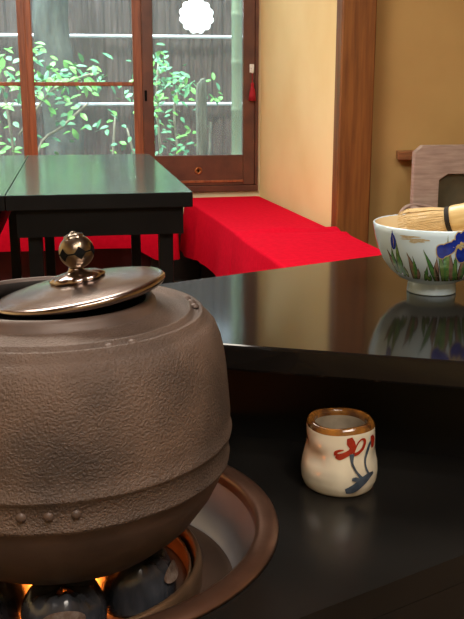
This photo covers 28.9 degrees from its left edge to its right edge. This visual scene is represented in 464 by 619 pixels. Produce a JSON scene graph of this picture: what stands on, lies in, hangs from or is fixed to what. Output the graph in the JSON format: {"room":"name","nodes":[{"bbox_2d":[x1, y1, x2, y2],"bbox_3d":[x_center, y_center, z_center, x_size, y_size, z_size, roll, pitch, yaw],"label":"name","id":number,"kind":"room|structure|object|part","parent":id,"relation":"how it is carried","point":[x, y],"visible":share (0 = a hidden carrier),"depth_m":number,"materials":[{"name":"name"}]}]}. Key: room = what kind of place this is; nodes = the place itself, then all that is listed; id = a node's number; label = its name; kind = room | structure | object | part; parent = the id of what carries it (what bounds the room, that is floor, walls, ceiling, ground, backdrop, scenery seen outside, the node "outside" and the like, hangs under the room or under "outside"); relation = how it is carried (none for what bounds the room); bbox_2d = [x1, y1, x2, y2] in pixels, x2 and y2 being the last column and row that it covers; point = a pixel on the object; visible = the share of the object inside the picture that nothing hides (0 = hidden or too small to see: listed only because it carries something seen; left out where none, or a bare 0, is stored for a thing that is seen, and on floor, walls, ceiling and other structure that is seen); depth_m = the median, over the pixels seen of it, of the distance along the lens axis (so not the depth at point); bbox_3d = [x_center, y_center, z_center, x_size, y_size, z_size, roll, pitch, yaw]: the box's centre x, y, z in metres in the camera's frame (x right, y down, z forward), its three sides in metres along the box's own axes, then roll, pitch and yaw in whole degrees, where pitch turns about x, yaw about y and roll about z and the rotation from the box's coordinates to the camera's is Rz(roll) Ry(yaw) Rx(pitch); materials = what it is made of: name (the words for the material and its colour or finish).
{"room":"cafe","nodes":[
{"label":"cafe","id":0,"kind":"room"},
{"bbox_2d":[183,0,260,212],"bbox_3d":[-1.216,-1.285,4.158,3.100,2.400,0.080,-2,14,-10],"label":"wall","id":1,"kind":"structure","parent":0,"point":[227,193],"depth_m":4.49,"materials":[{"name":"paint"}]},
{"bbox_2d":[0,0,143,155],"bbox_3d":[-1.401,-1.289,4.146,1.972,1.465,0.062,-2,14,-10],"label":"window","id":2,"kind":"structure","parent":1,"relation":"in","point":[23,8],"depth_m":4.28,"materials":[{"name":"brown wood"}]},
{"bbox_3d":[-1.314,-1.297,4.176,0.714,1.465,0.030,-2,14,-10],"label":"sash","id":3,"kind":"part","parent":2,"relation":"part of","materials":[{"name":"brown wood"}]},
{"bbox_2d":[174,234,215,280],"bbox_3d":[-1.175,-0.270,4.368,2.665,0.330,0.014,-2,14,-10],"label":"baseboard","id":4,"kind":"structure","parent":1,"relation":"attached to","point":[185,268],"depth_m":4.55,"materials":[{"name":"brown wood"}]},
{"bbox_2d":[140,0,255,185],"bbox_3d":[-0.159,-1.327,4.297,0.548,1.464,0.039,-2,14,-10],"label":"window","id":5,"kind":"structure","parent":1,"relation":"in","point":[238,169],"depth_m":4.41,"materials":[{"name":"brown wood"}]},
{"bbox_3d":[-0.166,-0.686,4.443,0.038,0.038,0.006,-2,14,-10],"label":"keyhole plate","id":6,"kind":"part","parent":5,"relation":"part of","materials":[{"name":"gold metal"}]},
{"bbox_3d":[-0.160,-0.633,4.457,0.438,0.012,0.008,-2,14,-10],"label":"moulding","id":7,"kind":"part","parent":5,"relation":"part of","materials":[{"name":"brown wood"}]},
{"bbox_2d":[250,64,253,72],"bbox_3d":[0.098,-1.165,4.359,0.022,0.045,0.026,-2,14,-10],"label":"hook","id":8,"kind":"object","parent":5,"relation":"attached to","point":[251,65],"visible":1,"depth_m":4.37,"materials":[{"name":"white metal"}]},
{"bbox_2d":[248,73,255,100],"bbox_3d":[0.099,-1.083,4.374,0.038,0.133,0.038,-2,14,-10],"label":"tassel","id":9,"kind":"object","parent":8,"relation":"hanging from","point":[252,96],"visible":1,"depth_m":4.37,"materials":[{"name":"red fabric"}]},
{"bbox_2d":[186,184,257,191],"bbox_3d":[-1.185,-0.563,4.323,2.656,0.030,0.080,-2,14,-10],"label":"trim","id":10,"kind":"structure","parent":1,"relation":"attached to","point":[203,188],"depth_m":4.48,"materials":[{"name":"brown wood"}]},
{"bbox_2d":[260,0,336,226],"bbox_3d":[0.332,-1.206,3.844,0.202,2.400,1.090,-2,14,-10],"label":"wall","id":11,"kind":"structure","parent":0,"point":[298,37],"depth_m":3.84,"materials":[{"name":"yellow paint"}]},
{"bbox_2d":[254,0,258,184],"bbox_3d":[0.119,-1.344,4.344,0.015,1.474,0.035,-2,14,-10],"label":"trim","id":12,"kind":"structure","parent":11,"relation":"attached to","point":[256,1],"depth_m":4.38,"materials":[{"name":"brown wood"}]},
{"bbox_2d":[368,0,463,248],"bbox_3d":[1.103,-1.102,3.426,1.192,2.400,0.015,-2,14,-10],"label":"wall","id":13,"kind":"structure","parent":0,"point":[419,75],"depth_m":3.41,"materials":[{"name":"paint"}]},
{"bbox_2d":[331,0,376,243],"bbox_3d":[0.455,-1.067,3.288,0.131,2.400,0.078,-2,14,-10],"label":"wooden pillar","id":14,"kind":"structure","parent":13,"relation":"attached to","point":[356,19],"depth_m":3.34,"materials":[{"name":"brown wood"}]},
{"bbox_2d":[396,150,413,159],"bbox_3d":[0.864,-0.567,3.467,0.499,0.091,0.080,-2,14,-10],"label":"wall shelf","id":15,"kind":"object","parent":13,"relation":"attached to","point":[400,154],"visible":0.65,"depth_m":3.39,"materials":[{"name":"brown wood"}]},
{"bbox_3d":[-0.113,0.588,1.711,4.300,0.050,6.030,-2,14,-10],"label":"floor","id":16,"kind":"structure","parent":0,"visible":0},
{"bbox_2d":[0,155,27,278],"bbox_3d":[-0.889,-0.083,2.851,0.458,0.700,1.310,-2,14,-10],"label":"table","id":17,"kind":"object","parent":16,"relation":"on","point":[10,166],"visible":0.38,"depth_m":3.16,"materials":[{"name":"black wood"}]},
{"bbox_3d":[-0.828,-0.178,3.456,0.036,0.592,0.040,-2,14,-10],"label":"leg","id":18,"kind":"part","parent":17,"relation":"part of","materials":[{"name":"black wood"}]},
{"bbox_2d":[0,248,158,280],"bbox_3d":[-1.091,-0.252,4.098,1.616,0.425,0.366,-2,14,-10],"label":"bench","id":19,"kind":"object","parent":16,"relation":"on","point":[115,257],"visible":0.03,"depth_m":4.08,"materials":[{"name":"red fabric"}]},
{"bbox_2d":[0,219,179,259],"bbox_3d":[-1.091,-0.351,4.074,1.684,0.232,0.434,-2,14,-10],"label":"felt cover","id":20,"kind":"object","parent":19,"relation":"on","point":[149,242],"visible":0.05,"depth_m":3.97,"materials":[{"name":"red fabric"}]},
{"bbox_3d":[-0.344,-0.233,4.128,0.060,0.375,0.060,-2,14,-10],"label":"leg","id":21,"kind":"part","parent":19,"relation":"part of","materials":[{"name":"brown wood"}]},
{"bbox_2d":[5,154,192,283],"bbox_3d":[-0.436,-0.102,2.928,0.458,0.700,1.310,-2,14,-10],"label":"table","id":22,"kind":"object","parent":16,"relation":"on","point":[51,196],"visible":0.62,"depth_m":2.28,"materials":[{"name":"black wood"}]},
{"bbox_3d":[-0.498,0.098,2.350,0.036,0.592,0.040,-2,14,-10],"label":"leg","id":23,"kind":"part","parent":22,"relation":"part of","materials":[{"name":"black wood"}]},
{"bbox_3d":[-0.701,-0.183,3.478,0.036,0.592,0.040,-2,14,-10],"label":"leg","id":24,"kind":"part","parent":22,"relation":"part of","materials":[{"name":"black wood"}]},
{"bbox_3d":[-0.376,-0.197,3.533,0.036,0.592,0.040,-2,14,-10],"label":"leg","id":25,"kind":"part","parent":22,"relation":"part of","materials":[{"name":"black wood"}]},
{"bbox_3d":[-0.172,0.085,2.405,0.036,0.592,0.040,-2,14,-10],"label":"leg","id":26,"kind":"part","parent":22,"relation":"part of","materials":[{"name":"black wood"}]},
{"bbox_2d":[199,263,212,278],"bbox_3d":[0.075,-0.209,3.927,0.339,0.425,1.056,-3,14,-13],"label":"bench","id":27,"kind":"object","parent":16,"relation":"on","point":[204,272],"visible":0.02,"depth_m":4.33,"materials":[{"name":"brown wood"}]},
{"bbox_2d":[179,196,324,276],"bbox_3d":[0.059,-0.296,3.901,0.407,0.256,1.090,-3,14,-13],"label":"felt cover","id":28,"kind":"object","parent":27,"relation":"on","point":[209,225],"visible":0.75,"depth_m":3.79,"materials":[{"name":"red fabric"}]},
{"bbox_2d":[159,255,463,618],"bbox_3d":[0.015,0.387,0.866,1.113,0.750,0.469,-9,17,-32],"label":"counter","id":29,"kind":"object","parent":16,"relation":"on","point":[298,341],"visible":0.47,"depth_m":0.76,"materials":[{"name":"black paint"}]},
{"bbox_2d":[107,465,278,618],"bbox_3d":[-0.127,0.188,0.681,0.324,0.065,0.324,-2,14,-10],"label":"brazier","id":30,"kind":"object","parent":29,"relation":"in","point":[232,539],"visible":0.23,"depth_m":0.70,"materials":[{"name":"orange metal"}]},
{"bbox_2d":[0,581,30,618],"bbox_3d":[-0.176,0.198,0.648,0.061,0.037,0.059,-10,17,-35],"label":"charcoal","id":31,"kind":"object","parent":30,"relation":"in","point":[12,595],"visible":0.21,"depth_m":0.63},
{"bbox_2d":[20,579,106,618],"bbox_3d":[-0.117,0.204,0.624,0.059,0.037,0.062,-2,14,-10],"label":"charcoal","id":32,"kind":"object","parent":30,"relation":"in","point":[85,599],"visible":0.76,"depth_m":0.61},
{"bbox_2d":[0,276,231,584],"bbox_3d":[-0.127,0.084,0.655,0.254,0.192,0.254,-2,14,-10],"label":"kettle","id":33,"kind":"object","parent":30,"relation":"on","point":[116,422],"visible":0.91,"depth_m":0.55,"materials":[{"name":"brown metal"}]},
{"bbox_2d":[0,231,164,319],"bbox_3d":[-0.106,-0.026,0.625,0.119,0.057,0.120,9,17,32],"label":"lid","id":34,"kind":"object","parent":33,"relation":"on","point":[78,291],"visible":1,"depth_m":0.60,"materials":[{"name":"brown metal"}]},
{"bbox_3d":[-0.107,-0.040,0.622,0.025,0.024,0.025,-12,14,-7],"label":"knob","id":35,"kind":"part","parent":34,"relation":"part of","materials":[{"name":"brown metal"}]},
{"bbox_3d":[-0.108,-0.025,0.625,0.040,0.009,0.040,-12,14,-7],"label":"knob seat","id":36,"kind":"part","parent":34,"relation":"part of","materials":[{"name":"brown metal"}]},
{"bbox_2d":[96,548,177,618],"bbox_3d":[-0.070,0.194,0.662,0.060,0.038,0.061,5,15,18],"label":"charcoal","id":37,"kind":"object","parent":30,"relation":"in","point":[129,592],"visible":0.58,"depth_m":0.64},
{"bbox_3d":[-0.127,0.213,0.688,0.260,0.013,0.260,-2,14,-10],"label":"floor plate","id":38,"kind":"part","parent":30,"relation":"part of","materials":[{"name":"metal"}]},
{"bbox_2d":[301,407,377,497],"bbox_3d":[0.089,0.115,0.738,0.063,0.059,0.065,-2,14,-10],"label":"tea cup","id":39,"kind":"object","parent":29,"relation":"on","point":[339,459],"visible":1,"depth_m":0.71,"materials":[{"name":"beige ceramic"}]},
{"bbox_3d":[0.038,0.076,0.838,0.528,0.087,0.015,4,14,14],"label":"panel","id":40,"kind":"part","parent":29,"relation":"part of","materials":[{"name":"black wood"}]},
{"bbox_2d":[373,214,463,295],"bbox_3d":[0.209,-0.056,0.937,0.126,0.074,0.127,-2,14,-10],"label":"bowl","id":41,"kind":"object","parent":29,"relation":"on","point":[432,262],"visible":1,"depth_m":0.89,"materials":[{"name":"white ceramic"}]},
{"bbox_2d":[397,203,463,230],"bbox_3d":[0.224,-0.092,0.916,0.109,0.052,0.035,5,15,20],"label":"whisk","id":42,"kind":"object","parent":41,"relation":"in","point":[450,218],"visible":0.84,"depth_m":0.91,"materials":[{"name":"brown wood"}]},
{"bbox_3d":[0.246,-0.095,0.903,0.055,0.029,0.029,-8,10,24],"label":"handle","id":43,"kind":"part","parent":42,"relation":"part of","materials":[{"name":"brown wood"}]},
{"bbox_2d":[398,144,463,213],"bbox_3d":[0.899,-0.166,3.067,0.596,0.757,0.451,-2,14,-10],"label":"armchair","id":44,"kind":"object","parent":16,"relation":"on","point":[437,173],"visible":0.27,"depth_m":3.15,"materials":[{"name":"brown wood"}]},
{"bbox_3d":[0.708,-0.345,3.150,0.262,0.059,0.029,-2,14,-10],"label":"rail","id":45,"kind":"part","parent":44,"relation":"part of","materials":[{"name":"grey wood"}]},
{"bbox_3d":[0.875,-0.375,3.240,0.320,0.280,0.013,-2,14,-10],"label":"panel","id":46,"kind":"part","parent":44,"relation":"part of","materials":[{"name":"brown wood"}]},
{"bbox_3d":[0.355,0.093,2.715,0.359,0.425,1.396,-3,14,-13],"label":"bench","id":47,"kind":"object","parent":16,"relation":"on","visible":0},
{"bbox_2d":[231,226,380,274],"bbox_3d":[0.343,-0.007,2.679,0.420,0.274,1.470,-3,14,-13],"label":"felt cover","id":48,"kind":"object","parent":47,"relation":"on","point":[253,250],"visible":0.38,"depth_m":3.03,"materials":[{"name":"red fabric"}]},
{"label":"outside","id":49,"kind":"structure","parent":0,"visible":0},
{"bbox_3d":[-0.543,-0.466,6.084,7.000,0.080,2.960,-2,14,-10],"label":"ground","id":50,"kind":"structure","parent":49,"visible":0},
{"bbox_2d":[32,0,83,154],"bbox_3d":[-0.987,-1.665,5.579,0.500,2.570,0.282,-2,14,-10],"label":"tree","id":51,"kind":"object","parent":50,"relation":"on","point":[49,17],"visible":0.46,"depth_m":5.52,"materials":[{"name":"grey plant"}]},
{"bbox_2d":[0,42,121,155],"bbox_3d":[-1.125,-0.929,5.144,1.025,1.274,0.607,-2,14,-10],"label":"shrub","id":52,"kind":"object","parent":50,"relation":"on","point":[93,70],"visible":0.73,"depth_m":5.10,"materials":[{"name":"green plant"}]},
{"bbox_3d":[-1.045,-0.877,5.190,0.555,1.151,0.016,-2,14,-10],"label":"stem","id":53,"kind":"part","parent":52,"relation":"part of","materials":[{"name":"green plant"}]},
{"bbox_2d":[0,0,242,155],"bbox_3d":[-0.419,-1.745,6.231,5.400,2.330,0.152,-2,14,-10],"label":"fence","id":54,"kind":"object","parent":50,"relation":"on","point":[96,27],"visible":0.11,"depth_m":6.18,"materials":[{"name":"grey wood"}]},
{"bbox_3d":[-0.408,-1.426,6.246,5.400,0.024,0.025,-2,14,-10],"label":"rail","id":55,"kind":"part","parent":54,"relation":"part of","materials":[{"name":"white wood"}]},
{"bbox_3d":[-0.408,-1.861,6.137,5.400,0.024,0.025,-2,14,-10],"label":"rail","id":56,"kind":"part","parent":54,"relation":"part of","materials":[{"name":"white wood"}]},
{"bbox_2d":[92,105,160,153],"bbox_3d":[-0.672,-0.872,5.734,0.429,0.878,0.513,-2,14,-10],"label":"shrub","id":57,"kind":"object","parent":50,"relation":"on","point":[97,124],"visible":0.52,"depth_m":5.63,"materials":[{"name":"teal plant"}]},
{"bbox_3d":[-0.679,-0.828,5.718,0.176,0.801,0.014,-2,14,-10],"label":"stem","id":58,"kind":"part","parent":57,"relation":"part of","materials":[{"name":"green plant"}]},
{"bbox_2d":[117,43,222,155],"bbox_3d":[-0.375,-0.945,5.341,0.592,1.210,0.518,4,15,16],"label":"shrub","id":59,"kind":"object","parent":50,"relation":"on","point":[159,70],"visible":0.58,"depth_m":5.26,"materials":[{"name":"teal plant"}]},
{"bbox_3d":[-0.363,-0.899,5.381,0.172,1.101,0.014,-2,14,-10],"label":"stem","id":60,"kind":"part","parent":59,"relation":"part of","materials":[{"name":"green plant"}]},
{"bbox_2d":[195,78,211,154],"bbox_3d":[-0.162,-0.794,5.128,0.087,1.020,0.072,-2,14,-10],"label":"wooden stake","id":61,"kind":"object","parent":50,"relation":"on","point":[202,147],"visible":0.45,"depth_m":5.04,"materials":[{"name":"grey wood"}]},
{"bbox_2d":[231,0,242,154],"bbox_3d":[0.029,-1.649,5.453,0.073,2.520,0.073,-2,14,-10],"label":"bamboo pole","id":62,"kind":"object","parent":50,"relation":"on","point":[236,5],"visible":0.52,"depth_m":5.49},
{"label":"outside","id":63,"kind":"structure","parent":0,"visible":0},
{"bbox_2d":[179,0,213,33],"bbox_3d":[-0.197,-2.094,4.883,0.192,1.144,0.110,-2,14,-10],"label":"sticker","id":64,"kind":"object","parent":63,"point":[196,15],"visible":1,"depth_m":4.96,"materials":[{"name":"white paper"}]}
]}

